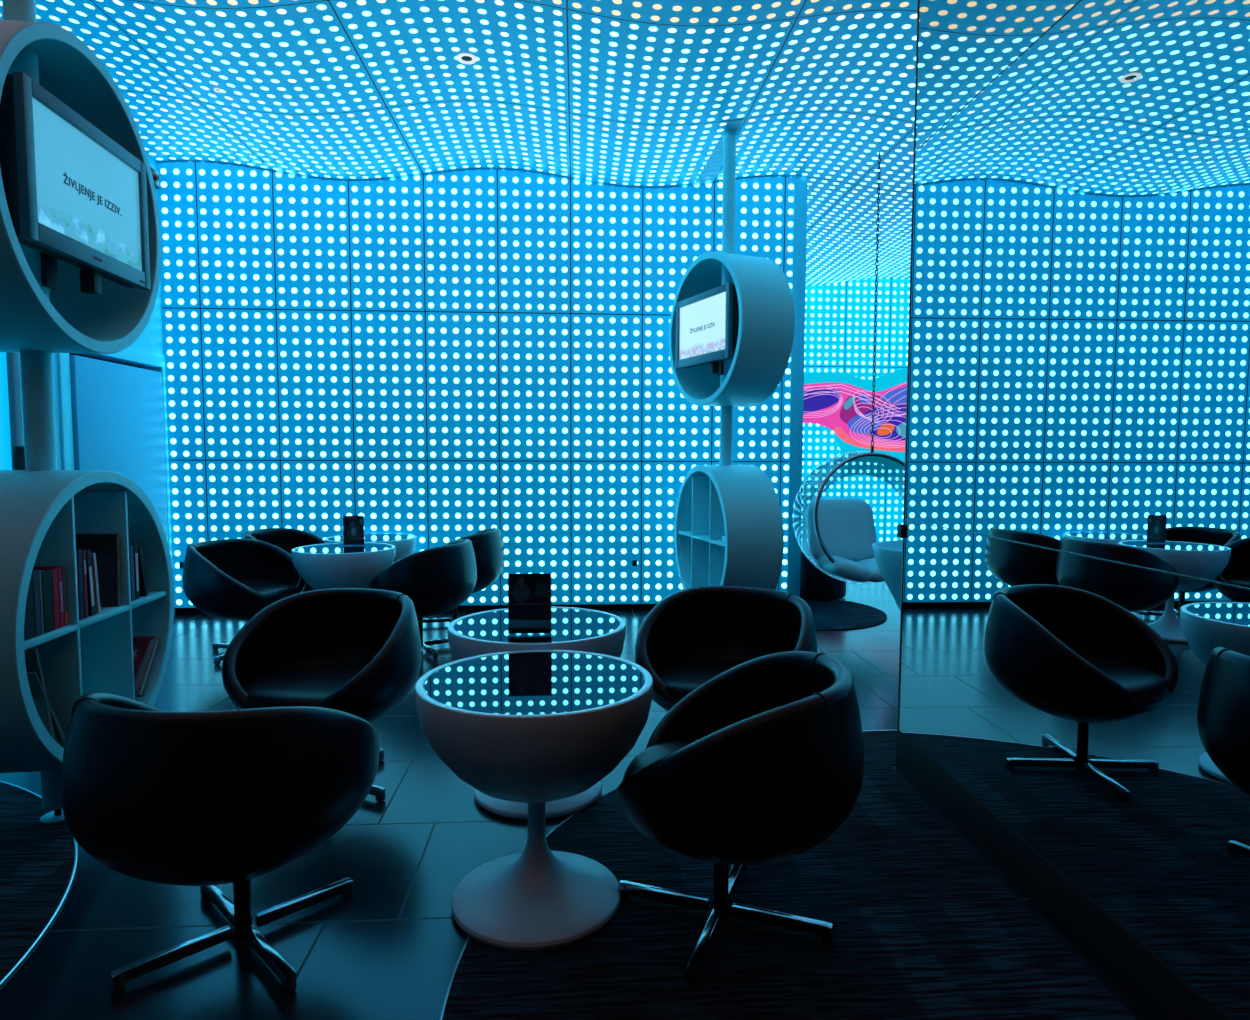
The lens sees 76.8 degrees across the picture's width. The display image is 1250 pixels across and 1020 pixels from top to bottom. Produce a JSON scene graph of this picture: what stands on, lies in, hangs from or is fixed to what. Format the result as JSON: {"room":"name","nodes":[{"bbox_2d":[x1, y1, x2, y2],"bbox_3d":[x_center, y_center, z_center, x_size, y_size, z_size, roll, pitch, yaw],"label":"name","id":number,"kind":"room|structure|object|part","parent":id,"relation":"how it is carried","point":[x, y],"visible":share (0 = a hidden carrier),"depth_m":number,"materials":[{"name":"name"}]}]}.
{"room":"lounge","nodes":[
{"label":"lounge","id":0,"kind":"room"},
{"bbox_2d":[19,156,174,613],"bbox_3d":[-3.577,-0.746,2.448,0.150,3.800,8.220,0,4,-4],"label":"wall","id":1,"kind":"structure","parent":0,"point":[151,338],"depth_m":6.14,"materials":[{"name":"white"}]},
{"bbox_2d":[0,352,23,469],"bbox_3d":[-3.659,-0.280,4.022,0.140,1.950,1.500,0,4,-4],"label":"window","id":2,"kind":"structure","parent":1,"relation":"in","point":[11,425],"depth_m":4.68,"materials":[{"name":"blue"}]},
{"bbox_3d":[-3.629,-0.280,4.024,0.012,1.950,1.500,0,4,-4],"label":"pane","id":3,"kind":"part","parent":2,"relation":"part of","materials":[{"name":"blue"}]},
{"bbox_2d":[57,347,172,569],"bbox_3d":[-3.715,-0.144,5.809,0.209,2.130,1.316,0,4,-4],"label":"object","id":4,"kind":"structure","parent":1,"relation":"in","point":[113,416],"depth_m":5.72,"materials":[{"name":"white paint"}]},
{"bbox_2d":[150,167,158,188],"bbox_3d":[-3.702,-2.612,6.196,0.070,0.130,0.140,0,4,-4],"label":"beacon","id":5,"kind":"object","parent":1,"relation":"attached to","point":[155,174],"visible":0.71,"depth_m":6.20,"materials":[{"name":"red plastic"}]},
{"bbox_2d":[0,0,917,285],"bbox_3d":[0.279,-2.598,4.456,9.000,0.120,12.200,0,4,-4],"label":"ceiling","id":6,"kind":"structure","parent":0,"point":[621,93],"depth_m":4.94,"materials":[{"name":"blue plastic"}]},
{"bbox_2d":[214,88,221,92],"bbox_3d":[-2.518,-2.602,4.878,0.044,0.020,0.044,0,4,-4],"label":"recessed light","id":7,"kind":"object","parent":6,"relation":"in","point":[218,90],"visible":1,"depth_m":4.88,"materials":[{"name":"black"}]},
{"bbox_2d":[457,53,476,63],"bbox_3d":[-0.937,-2.677,4.671,0.116,0.020,0.116,0,4,-4],"label":"recessed light","id":8,"kind":"object","parent":6,"relation":"in","point":[467,57],"visible":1,"depth_m":4.67,"materials":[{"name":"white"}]},
{"bbox_2d":[793,152,904,583],"bbox_3d":[1.879,-1.067,6.302,1.058,3.306,0.901,0,4,-4],"label":"chair","id":9,"kind":"object","parent":6,"relation":"hanging from","point":[837,536],"visible":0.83,"depth_m":6.43,"materials":[{"name":"clear plastic"}]},
{"bbox_2d":[805,498,876,561],"bbox_3d":[1.782,0.166,6.495,0.600,0.519,0.247,-1,4,-12],"label":"cushion","id":10,"kind":"object","parent":9,"relation":"on","point":[847,530],"depth_m":6.43,"materials":[{"name":"grey fabric"}]},
{"bbox_2d":[818,555,871,581],"bbox_3d":[1.712,0.455,6.153,0.330,0.194,0.400,-1,4,-12],"label":"seat cushion","id":11,"kind":"object","parent":9,"relation":"on","point":[837,565],"depth_m":6.00,"materials":[{"name":"grey fabric"}]},
{"bbox_2d":[857,557,883,581],"bbox_3d":[2.021,0.465,6.237,0.396,0.176,0.440,-1,4,-12],"label":"seat cushion","id":12,"kind":"object","parent":9,"relation":"on","point":[871,572],"depth_m":6.03,"materials":[{"name":"grey fabric"}]},
{"bbox_3d":[1.918,-1.567,6.030,0.024,2.282,0.023,3,5,32],"label":"chain","id":13,"kind":"part","parent":9,"relation":"part of","materials":[{"name":"grey metal"}]},
{"bbox_2d":[157,162,793,607],"bbox_3d":[-1.173,-0.993,6.647,5.170,3.615,0.120,0,4,-4],"label":"wall","id":14,"kind":"structure","parent":0,"point":[439,359],"depth_m":6.55,"materials":[{"name":"blue plastic"}]},
{"bbox_2d":[175,604,656,613],"bbox_3d":[-1.179,0.836,6.790,5.170,0.054,0.090,0,4,-4],"label":"baseboard","id":15,"kind":"structure","parent":14,"relation":"attached to","point":[619,606],"depth_m":6.79,"materials":[{"name":"black"}]},
{"bbox_2d":[206,162,758,187],"bbox_3d":[-1.168,-2.788,6.532,5.170,0.240,0.080,0,4,-4],"label":"trim","id":16,"kind":"structure","parent":14,"relation":"attached to","point":[206,162],"depth_m":6.50,"materials":[{"name":"black"}]},
{"bbox_2d":[632,560,636,565],"bbox_3d":[0.085,0.455,6.759,0.042,0.050,0.016,0,4,-4],"label":"wall socket","id":17,"kind":"object","parent":14,"relation":"attached to","point":[634,562],"visible":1,"depth_m":6.75,"materials":[{"name":"black plastic"}]},
{"bbox_2d":[695,119,743,183],"bbox_3d":[0.694,-2.690,5.963,0.155,0.036,1.233,0,4,-4],"label":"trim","id":18,"kind":"structure","parent":14,"relation":"attached to","point":[709,171],"depth_m":6.08,"materials":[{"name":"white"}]},
{"bbox_2d":[786,175,807,596],"bbox_3d":[1.461,-1.039,6.868,0.115,3.800,0.280,0,4,-4],"label":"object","id":19,"kind":"structure","parent":14,"relation":"attached to","point":[800,182],"depth_m":6.72,"materials":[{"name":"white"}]},
{"bbox_2d":[0,556,1147,1019],"bbox_3d":[0.267,1.063,4.711,9.000,0.100,12.200,0,4,-4],"label":"floor","id":20,"kind":"structure","parent":0,"point":[390,949],"depth_m":2.36,"materials":[{"name":"tile"}]},
{"bbox_2d":[0,781,77,985],"bbox_3d":[-2.497,1.205,1.772,1.896,0.008,3.207,0,4,-4],"label":"carpet","id":21,"kind":"object","parent":20,"relation":"on","point":[38,860],"visible":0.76,"depth_m":2.52,"materials":[{"name":"black carpet"}]},
{"bbox_2d":[0,0,173,822],"bbox_3d":[-2.076,-0.640,2.774,0.410,3.553,1.062,0,4,-7],"label":"shelving unit","id":22,"kind":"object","parent":20,"relation":"on","point":[43,507],"depth_m":2.75,"materials":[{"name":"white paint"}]},
{"bbox_2d":[12,445,24,469],"bbox_3d":[-2.237,-0.194,2.914,0.055,0.094,0.032,2,4,26],"label":"handset","id":23,"kind":"object","parent":22,"relation":"on","point":[18,453],"visible":0.77,"depth_m":2.90,"materials":[{"name":"black plastic"}]},
{"bbox_2d":[24,575,35,640],"bbox_3d":[-1.960,0.296,2.445,0.200,0.215,0.060,0,4,-7],"label":"book","id":24,"kind":"object","parent":22,"relation":"on","point":[29,623],"visible":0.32,"depth_m":2.47,"materials":[{"name":"black paper"}]},
{"bbox_2d":[32,570,40,635],"bbox_3d":[-1.965,0.295,2.492,0.200,0.210,0.026,0,4,-7],"label":"book","id":25,"kind":"object","parent":22,"relation":"on","point":[34,572],"visible":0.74,"depth_m":2.50,"materials":[{"name":"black paper"}]},
{"bbox_2d":[24,648,54,739],"bbox_3d":[-1.959,0.597,2.520,0.200,0.325,0.078,0,4,-7],"label":"magazine","id":26,"kind":"object","parent":22,"relation":"on","point":[42,707],"visible":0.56,"depth_m":2.53,"materials":[{"name":"grey paper"}]},
{"bbox_2d":[38,570,43,633],"bbox_3d":[-1.963,0.296,2.514,0.190,0.205,0.012,0,4,-7],"label":"book","id":27,"kind":"object","parent":22,"relation":"on","point":[39,571],"visible":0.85,"depth_m":2.52,"materials":[{"name":"blue paper"}]},
{"bbox_2d":[25,656,59,744],"bbox_3d":[-1.971,0.626,2.536,0.200,0.341,0.132,0,4,-7],"label":"magazine","id":28,"kind":"object","parent":22,"relation":"in","point":[30,666],"visible":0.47,"depth_m":2.49,"materials":[{"name":"grey paper"}]},
{"bbox_2d":[27,672,64,747],"bbox_3d":[-1.968,0.662,2.556,0.210,0.316,0.167,0,4,-7],"label":"magazine","id":29,"kind":"object","parent":22,"relation":"in","point":[36,688],"visible":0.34,"depth_m":2.52,"materials":[{"name":"grey paper"}]},
{"bbox_2d":[33,569,59,628],"bbox_3d":[-1.977,0.294,2.592,0.200,0.198,0.028,0,4,-7],"label":"book","id":30,"kind":"object","parent":22,"relation":"on","point":[54,571],"visible":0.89,"depth_m":2.60,"materials":[{"name":"red paper"}]},
{"bbox_2d":[41,569,54,632],"bbox_3d":[-1.972,0.296,2.550,0.200,0.200,0.052,0,4,-7],"label":"book","id":31,"kind":"object","parent":22,"relation":"on","point":[46,575],"visible":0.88,"depth_m":2.56,"materials":[{"name":"black paper"}]},
{"bbox_2d":[33,566,64,626],"bbox_3d":[-1.980,0.290,2.620,0.201,0.202,0.022,0,4,-7],"label":"book","id":32,"kind":"object","parent":22,"relation":"on","point":[59,568],"visible":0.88,"depth_m":2.63,"materials":[{"name":"red paper"}]},
{"bbox_2d":[34,566,68,625],"bbox_3d":[-1.983,0.290,2.645,0.201,0.200,0.022,0,4,-7],"label":"book","id":33,"kind":"object","parent":22,"relation":"on","point":[64,575],"visible":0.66,"depth_m":2.65,"materials":[{"name":"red paper"}]},
{"bbox_2d":[0,71,150,294],"bbox_3d":[-1.942,-1.063,2.761,0.175,0.565,0.770,0,4,-7],"label":"television","id":34,"kind":"object","parent":22,"relation":"attached to","point":[75,196],"visible":0.99,"depth_m":2.65,"materials":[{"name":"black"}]},
{"bbox_2d":[76,549,83,619],"bbox_3d":[-1.990,0.261,2.737,0.190,0.245,0.028,0,4,-7],"label":"book","id":35,"kind":"object","parent":22,"relation":"on","point":[79,551],"visible":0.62,"depth_m":2.74,"materials":[{"name":"blue paper"}]},
{"bbox_2d":[82,550,88,617],"bbox_3d":[-1.993,0.261,2.765,0.191,0.240,0.020,0,4,-7],"label":"book","id":36,"kind":"object","parent":22,"relation":"on","point":[85,593],"visible":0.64,"depth_m":2.77,"materials":[{"name":"red paper"}]},
{"bbox_2d":[86,550,94,615],"bbox_3d":[-1.997,0.261,2.801,0.191,0.237,0.038,0,4,-7],"label":"book","id":37,"kind":"object","parent":22,"relation":"on","point":[90,589],"visible":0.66,"depth_m":2.81,"materials":[{"name":"black paper"}]},
{"bbox_2d":[91,553,100,613],"bbox_3d":[-2.002,0.266,2.839,0.190,0.222,0.035,0,4,-7],"label":"book","id":38,"kind":"object","parent":22,"relation":"on","point":[93,555],"visible":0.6,"depth_m":2.85,"materials":[{"name":"grey paper"}]},
{"bbox_2d":[75,534,119,606],"bbox_3d":[-2.074,0.229,2.979,0.301,0.275,0.029,0,4,-7],"label":"book","id":39,"kind":"object","parent":22,"relation":"on","point":[105,546],"visible":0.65,"depth_m":2.98,"materials":[{"name":"grey paper"}]},
{"bbox_2d":[129,545,134,600],"bbox_3d":[-2.033,0.249,3.094,0.190,0.218,0.026,0,4,-7],"label":"book","id":40,"kind":"object","parent":22,"relation":"on","point":[130,546],"visible":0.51,"depth_m":3.10,"materials":[{"name":"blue paper"}]},
{"bbox_2d":[133,545,139,599],"bbox_3d":[-2.036,0.248,3.128,0.191,0.216,0.030,0,4,-7],"label":"book","id":41,"kind":"object","parent":22,"relation":"on","point":[135,547],"visible":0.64,"depth_m":3.13,"materials":[{"name":"black paper"}]},
{"bbox_2d":[138,545,148,596],"bbox_3d":[-2.043,0.247,3.184,0.190,0.215,0.070,0,4,-7],"label":"book","id":42,"kind":"object","parent":22,"relation":"on","point":[143,586],"visible":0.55,"depth_m":3.19,"materials":[{"name":"black paper"}]},
{"bbox_2d":[135,638,159,696],"bbox_3d":[-2.044,0.644,3.228,0.200,0.205,0.175,0,4,-7],"label":"magazine","id":43,"kind":"object","parent":22,"relation":"on","point":[149,672],"visible":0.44,"depth_m":3.22,"materials":[{"name":"grey paper"}]},
{"bbox_2d":[135,638,156,693],"bbox_3d":[-2.040,0.632,3.198,0.200,0.185,0.175,0,4,-7],"label":"magazine","id":44,"kind":"object","parent":43,"relation":"on","point":[145,671],"visible":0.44,"depth_m":3.20,"materials":[{"name":"grey paper"}]},
{"bbox_2d":[133,636,155,691],"bbox_3d":[-2.039,0.622,3.187,0.200,0.184,0.183,0,4,-7],"label":"magazine","id":45,"kind":"object","parent":44,"relation":"on","point":[134,637],"visible":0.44,"depth_m":3.23,"materials":[{"name":"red paper"}]},
{"bbox_2d":[135,639,153,689],"bbox_3d":[-2.037,0.620,3.167,0.200,0.166,0.173,0,4,-7],"label":"magazine","id":46,"kind":"object","parent":45,"relation":"on","point":[144,662],"visible":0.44,"depth_m":3.17,"materials":[{"name":"grey paper"}]},
{"bbox_2d":[133,639,151,683],"bbox_3d":[-2.035,0.613,3.152,0.200,0.158,0.174,0,4,-7],"label":"magazine","id":47,"kind":"object","parent":46,"relation":"on","point":[140,646],"visible":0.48,"depth_m":3.19,"materials":[{"name":"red paper"}]},
{"bbox_2d":[135,638,158,694],"bbox_3d":[-2.042,0.639,3.212,0.200,0.193,0.173,0,4,-7],"label":"magazine","id":48,"kind":"object","parent":43,"relation":"on","point":[146,675],"visible":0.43,"depth_m":3.21,"materials":[{"name":"grey paper"}]},
{"bbox_2d":[61,692,378,993],"bbox_3d":[-1.062,0.815,2.104,0.741,0.750,0.672,1,4,10],"label":"chair","id":49,"kind":"object","parent":20,"relation":"on","point":[207,800],"visible":1,"depth_m":1.82,"materials":[{"name":"black leather"}]},
{"bbox_3d":[-1.176,1.167,2.054,0.028,0.048,0.279,4,6,44],"label":"leg","id":50,"kind":"part","parent":49,"relation":"part of","materials":[{"name":"silver metal"}]},
{"bbox_3d":[-1.178,1.149,2.300,0.279,0.048,0.028,4,6,44],"label":"leg","id":51,"kind":"part","parent":49,"relation":"part of","materials":[{"name":"silver metal"}]},
{"bbox_3d":[-1.053,1.054,2.171,0.180,0.240,0.180,1,4,10],"label":"stem","id":52,"kind":"part","parent":49,"relation":"part of","materials":[{"name":"grey metal"}]},
{"bbox_3d":[-0.929,1.167,2.056,0.279,0.048,0.028,4,6,44],"label":"leg","id":53,"kind":"part","parent":49,"relation":"part of","materials":[{"name":"silver metal"}]},
{"bbox_3d":[-0.931,1.150,2.303,0.028,0.048,0.279,4,6,44],"label":"leg","id":54,"kind":"part","parent":49,"relation":"part of","materials":[{"name":"silver metal"}]},
{"bbox_2d":[183,538,305,664],"bbox_3d":[-2.537,0.588,5.279,0.699,0.750,0.736,1,4,16],"label":"chair","id":55,"kind":"object","parent":20,"relation":"on","point":[228,579],"visible":0.77,"depth_m":5.19,"materials":[{"name":"black leather"}]},
{"bbox_3d":[-2.554,0.948,5.127,0.028,0.048,0.279,1,4,16],"label":"leg","id":56,"kind":"part","parent":55,"relation":"part of","materials":[{"name":"silver metal"}]},
{"bbox_3d":[-2.671,0.932,5.343,0.279,0.048,0.028,1,4,16],"label":"leg","id":57,"kind":"part","parent":55,"relation":"part of","materials":[{"name":"silver metal"}]},
{"bbox_2d":[243,583,296,610],"bbox_3d":[-2.521,0.575,5.274,0.600,0.128,0.606,1,4,16],"label":"seat cushion","id":58,"kind":"object","parent":55,"relation":"on","point":[262,595],"depth_m":5.11,"materials":[{"name":"black leather"}]},
{"bbox_2d":[242,527,324,591],"bbox_3d":[-2.595,0.530,6.117,0.672,0.750,0.741,1,4,11],"label":"chair","id":59,"kind":"object","parent":20,"relation":"on","point":[286,539],"visible":0.12,"depth_m":6.34,"materials":[{"name":"black leather"}]},
{"bbox_2d":[222,588,421,801],"bbox_3d":[-1.200,0.738,3.198,0.736,0.750,0.692,1,4,14],"label":"chair","id":60,"kind":"object","parent":20,"relation":"on","point":[354,651],"visible":0.77,"depth_m":3.24,"materials":[{"name":"black leather"}]},
{"bbox_2d":[243,662,366,708],"bbox_3d":[-1.205,0.725,3.178,0.606,0.128,0.600,1,4,14],"label":"seat cushion","id":61,"kind":"object","parent":60,"relation":"on","point":[267,684],"depth_m":3.05,"materials":[{"name":"black leather"}]},
{"bbox_3d":[-1.056,1.094,3.105,0.279,0.048,0.028,2,4,27],"label":"leg","id":62,"kind":"part","parent":60,"relation":"part of","materials":[{"name":"silver metal"}]},
{"bbox_3d":[-1.131,1.077,3.339,0.028,0.048,0.279,2,4,27],"label":"leg","id":63,"kind":"part","parent":60,"relation":"part of","materials":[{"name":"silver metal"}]},
{"bbox_2d":[291,542,395,589],"bbox_3d":[-1.975,0.603,5.573,0.691,0.678,0.691,0,4,-4],"label":"pedestal table","id":64,"kind":"object","parent":20,"relation":"on","point":[329,565],"visible":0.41,"depth_m":5.31,"materials":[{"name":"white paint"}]},
{"bbox_3d":[-1.974,0.270,5.550,0.643,0.005,0.643,0,4,-4],"label":"glass","id":65,"kind":"part","parent":64,"relation":"part of","materials":[{"name":"glass"}]},
{"bbox_2d":[342,516,363,545],"bbox_3d":[-1.956,0.149,5.684,0.152,0.219,0.060,0,4,-4],"label":"menu card","id":66,"kind":"object","parent":64,"relation":"on","point":[353,526],"visible":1,"depth_m":5.68,"materials":[{"name":"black plastic"}]},
{"bbox_2d":[325,533,415,562],"bbox_3d":[-2.011,0.554,6.270,0.691,0.678,0.691,0,4,-4],"label":"pedestal table","id":67,"kind":"object","parent":20,"relation":"on","point":[405,544],"visible":0.31,"depth_m":6.14,"materials":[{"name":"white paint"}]},
{"bbox_3d":[-2.010,0.222,6.247,0.643,0.005,0.643,0,4,-4],"label":"glass","id":68,"kind":"part","parent":67,"relation":"part of","materials":[{"name":"glass"}]},
{"bbox_2d":[369,538,476,658],"bbox_3d":[-1.358,0.584,5.390,0.672,0.750,0.741,1,4,8],"label":"chair","id":69,"kind":"object","parent":20,"relation":"on","point":[437,580],"visible":0.69,"depth_m":5.09,"materials":[{"name":"black leather"}]},
{"bbox_3d":[-1.410,0.826,5.414,0.180,0.240,0.180,1,4,8],"label":"stem","id":70,"kind":"part","parent":69,"relation":"part of","materials":[{"name":"grey metal"}]},
{"bbox_3d":[-1.313,0.941,5.276,0.028,0.048,0.279,-2,5,-33],"label":"leg","id":71,"kind":"part","parent":69,"relation":"part of","materials":[{"name":"silver metal"}]},
{"bbox_3d":[-1.264,0.924,5.518,0.279,0.048,0.028,-2,5,-33],"label":"leg","id":72,"kind":"part","parent":69,"relation":"part of","materials":[{"name":"silver metal"}]},
{"bbox_2d":[423,528,504,622],"bbox_3d":[-1.298,0.527,6.208,0.686,0.750,0.736,0,4,4],"label":"chair","id":73,"kind":"object","parent":20,"relation":"on","point":[488,546],"visible":0.34,"depth_m":6.00,"materials":[{"name":"black leather"}]},
{"bbox_3d":[-1.510,0.876,6.195,0.279,0.048,0.028,-1,4,-14],"label":"leg","id":74,"kind":"part","parent":73,"relation":"part of","materials":[{"name":"silver metal"}]},
{"bbox_3d":[-1.340,0.769,6.228,0.180,0.240,0.180,0,4,4],"label":"stem","id":75,"kind":"part","parent":73,"relation":"part of","materials":[{"name":"grey metal"}]},
{"bbox_2d":[447,606,625,818],"bbox_3d":[-0.342,0.780,3.109,0.691,0.678,0.691,0,4,-4],"label":"pedestal table","id":76,"kind":"object","parent":20,"relation":"on","point":[572,629],"visible":0.42,"depth_m":2.94,"materials":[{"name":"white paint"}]},
{"bbox_2d":[507,573,551,636],"bbox_3d":[-0.348,0.344,2.885,0.162,0.229,0.060,0,4,-4],"label":"menu card","id":77,"kind":"object","parent":76,"relation":"on","point":[528,595],"visible":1,"depth_m":2.88,"materials":[{"name":"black plastic"}]},
{"bbox_2d":[447,627,625,660],"bbox_3d":[-0.342,0.617,3.098,0.691,0.334,0.691,0,4,-4],"label":"bowl","id":78,"kind":"object","parent":76,"relation":"on","point":[464,642],"depth_m":2.86,"materials":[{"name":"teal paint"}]},
{"bbox_3d":[-0.341,0.448,3.086,0.643,0.005,0.643,0,4,-4],"label":"glass","id":79,"kind":"part","parent":76,"relation":"part of","materials":[{"name":"glass"}]},
{"bbox_2d":[669,130,794,589],"bbox_3d":[0.733,-0.859,5.689,0.481,3.601,1.087,-1,4,-20],"label":"shelving unit","id":80,"kind":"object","parent":20,"relation":"on","point":[738,502],"depth_m":5.40,"materials":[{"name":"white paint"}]},
{"bbox_2d":[675,282,738,374],"bbox_3d":[0.611,-1.249,5.608,0.175,0.565,0.770,-2,4,-23],"label":"television","id":81,"kind":"object","parent":80,"relation":"attached to","point":[707,322],"visible":0.99,"depth_m":5.51,"materials":[{"name":"white glass"}]},
{"bbox_2d":[439,730,1135,1019],"bbox_3d":[0.514,1.216,1.751,1.966,0.008,4.343,1,4,5],"label":"carpet","id":82,"kind":"object","parent":20,"relation":"on","point":[923,929],"visible":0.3,"depth_m":2.15,"materials":[{"name":"black carpet"}]},
{"bbox_2d":[415,650,652,949],"bbox_3d":[-0.263,0.834,2.347,0.691,0.678,0.691,0,4,-4],"label":"pedestal table","id":83,"kind":"object","parent":82,"relation":"on","point":[535,728],"visible":1,"depth_m":2.18,"materials":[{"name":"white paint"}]},
{"bbox_3d":[-0.262,0.501,2.324,0.643,0.005,0.643,0,4,-4],"label":"glass","id":84,"kind":"part","parent":83,"relation":"part of","materials":[{"name":"glass"}]},
{"bbox_2d":[415,685,652,802],"bbox_3d":[-0.263,0.670,2.336,0.691,0.334,0.691,0,4,-4],"label":"bowl","id":85,"kind":"object","parent":83,"relation":"on","point":[515,743],"depth_m":2.07,"materials":[{"name":"white paint"}]},
{"bbox_3d":[-0.264,0.895,2.352,0.056,0.160,0.056,0,4,-4],"label":"stem","id":86,"kind":"part","parent":83,"relation":"part of","materials":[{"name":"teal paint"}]},
{"bbox_2d":[635,586,817,710],"bbox_3d":[0.430,0.736,3.297,0.741,0.750,0.672,2,4,26],"label":"chair","id":87,"kind":"object","parent":82,"relation":"on","point":[692,636],"visible":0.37,"depth_m":3.47,"materials":[{"name":"black leather"}]},
{"bbox_2d":[653,658,746,708],"bbox_3d":[0.416,0.724,3.267,0.606,0.128,0.600,2,4,26],"label":"seat cushion","id":88,"kind":"object","parent":87,"relation":"on","point":[674,679],"depth_m":3.23,"materials":[{"name":"black leather"}]},
{"bbox_2d":[615,651,863,985],"bbox_3d":[0.312,0.809,2.244,0.697,0.750,0.736,1,4,14],"label":"chair","id":89,"kind":"object","parent":82,"relation":"on","point":[762,762],"visible":1,"depth_m":1.94,"materials":[{"name":"black leather"}]},
{"bbox_2d":[622,739,696,835],"bbox_3d":[0.295,0.795,2.248,0.600,0.128,0.606,1,4,14],"label":"seat cushion","id":90,"kind":"object","parent":89,"relation":"on","point":[656,749],"depth_m":2.27,"materials":[{"name":"black leather"}]},
{"bbox_3d":[0.112,1.151,2.338,0.279,0.048,0.028,2,4,20],"label":"leg","id":91,"kind":"part","parent":89,"relation":"part of","materials":[{"name":"silver metal"}]},
{"bbox_3d":[0.215,1.167,2.115,0.028,0.048,0.279,2,4,20],"label":"leg","id":92,"kind":"part","parent":89,"relation":"part of","materials":[{"name":"silver metal"}]},
{"bbox_3d":[0.276,1.051,2.270,0.180,0.240,0.180,1,4,14],"label":"stem","id":93,"kind":"part","parent":89,"relation":"part of","materials":[{"name":"grey metal"}]},
{"bbox_3d":[0.337,1.144,2.441,0.028,0.048,0.279,2,4,20],"label":"leg","id":94,"kind":"part","parent":89,"relation":"part of","materials":[{"name":"silver metal"}]},
{"bbox_3d":[0.439,1.160,2.217,0.279,0.048,0.028,2,4,20],"label":"leg","id":95,"kind":"part","parent":89,"relation":"part of","materials":[{"name":"silver metal"}]},
{"bbox_2d":[803,599,886,630],"bbox_3d":[1.541,0.874,6.681,1.470,0.008,1.260,-3,5,-40],"label":"carpet","id":96,"kind":"object","parent":20,"relation":"on","point":[835,614],"visible":0.38,"depth_m":6.57,"materials":[{"name":"black carpet"}]},
{"bbox_2d":[800,550,845,599],"bbox_3d":[1.797,0.588,7.505,0.600,0.443,0.600,0,4,-4],"label":"pouf","id":97,"kind":"object","parent":96,"relation":"on","point":[815,584],"visible":0.3,"depth_m":7.23,"materials":[{"name":"black leather"}]},
{"bbox_2d":[872,540,902,611],"bbox_3d":[2.015,0.610,5.119,0.804,0.750,0.804,0,4,-4],"label":"table","id":98,"kind":"object","parent":20,"relation":"on","point":[888,554],"visible":0.23,"depth_m":5.02,"materials":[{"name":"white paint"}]},
{"bbox_2d":[896,0,1249,1019],"bbox_3d":[1.351,-0.502,1.100,0.156,3.529,4.435,0,4,-3],"label":"mirror","id":99,"kind":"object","parent":20,"relation":"on","point":[1074,686],"depth_m":2.08,"materials":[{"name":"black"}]},
{"bbox_3d":[1.300,-1.782,0.991,0.012,0.956,4.396,0,4,-3],"label":"mirror panel","id":100,"kind":"part","parent":99,"relation":"part of","materials":[{"name":"clear glass"}]},
{"bbox_3d":[1.289,1.178,1.197,0.020,0.163,4.400,0,4,-3],"label":"skirting","id":101,"kind":"part","parent":99,"relation":"part of","materials":[{"name":"black carpet"}]},
{"bbox_3d":[1.292,0.645,1.160,0.012,0.901,4.396,0,4,-3],"label":"mirror panel","id":102,"kind":"part","parent":99,"relation":"part of","materials":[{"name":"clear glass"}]},
{"bbox_3d":[1.296,-0.555,1.076,0.012,1.496,4.396,0,4,-3],"label":"mirror panel","id":103,"kind":"part","parent":99,"relation":"part of","materials":[{"name":"clear glass"}]},
{"bbox_2d":[802,278,909,541],"bbox_3d":[2.709,-1.319,10.541,3.600,3.746,0.120,0,4,-4],"label":"wall","id":104,"kind":"structure","parent":0,"point":[839,317],"depth_m":10.45,"materials":[{"name":"blue plastic"}]},
{"bbox_2d":[803,368,906,462],"bbox_3d":[3.539,-1.203,10.525,2.997,1.476,0.018,0,4,-4],"label":"wall mural","id":105,"kind":"object","parent":104,"relation":"attached to","point":[840,402],"visible":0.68,"depth_m":10.49,"materials":[{"name":"multicoloured"}]}
]}

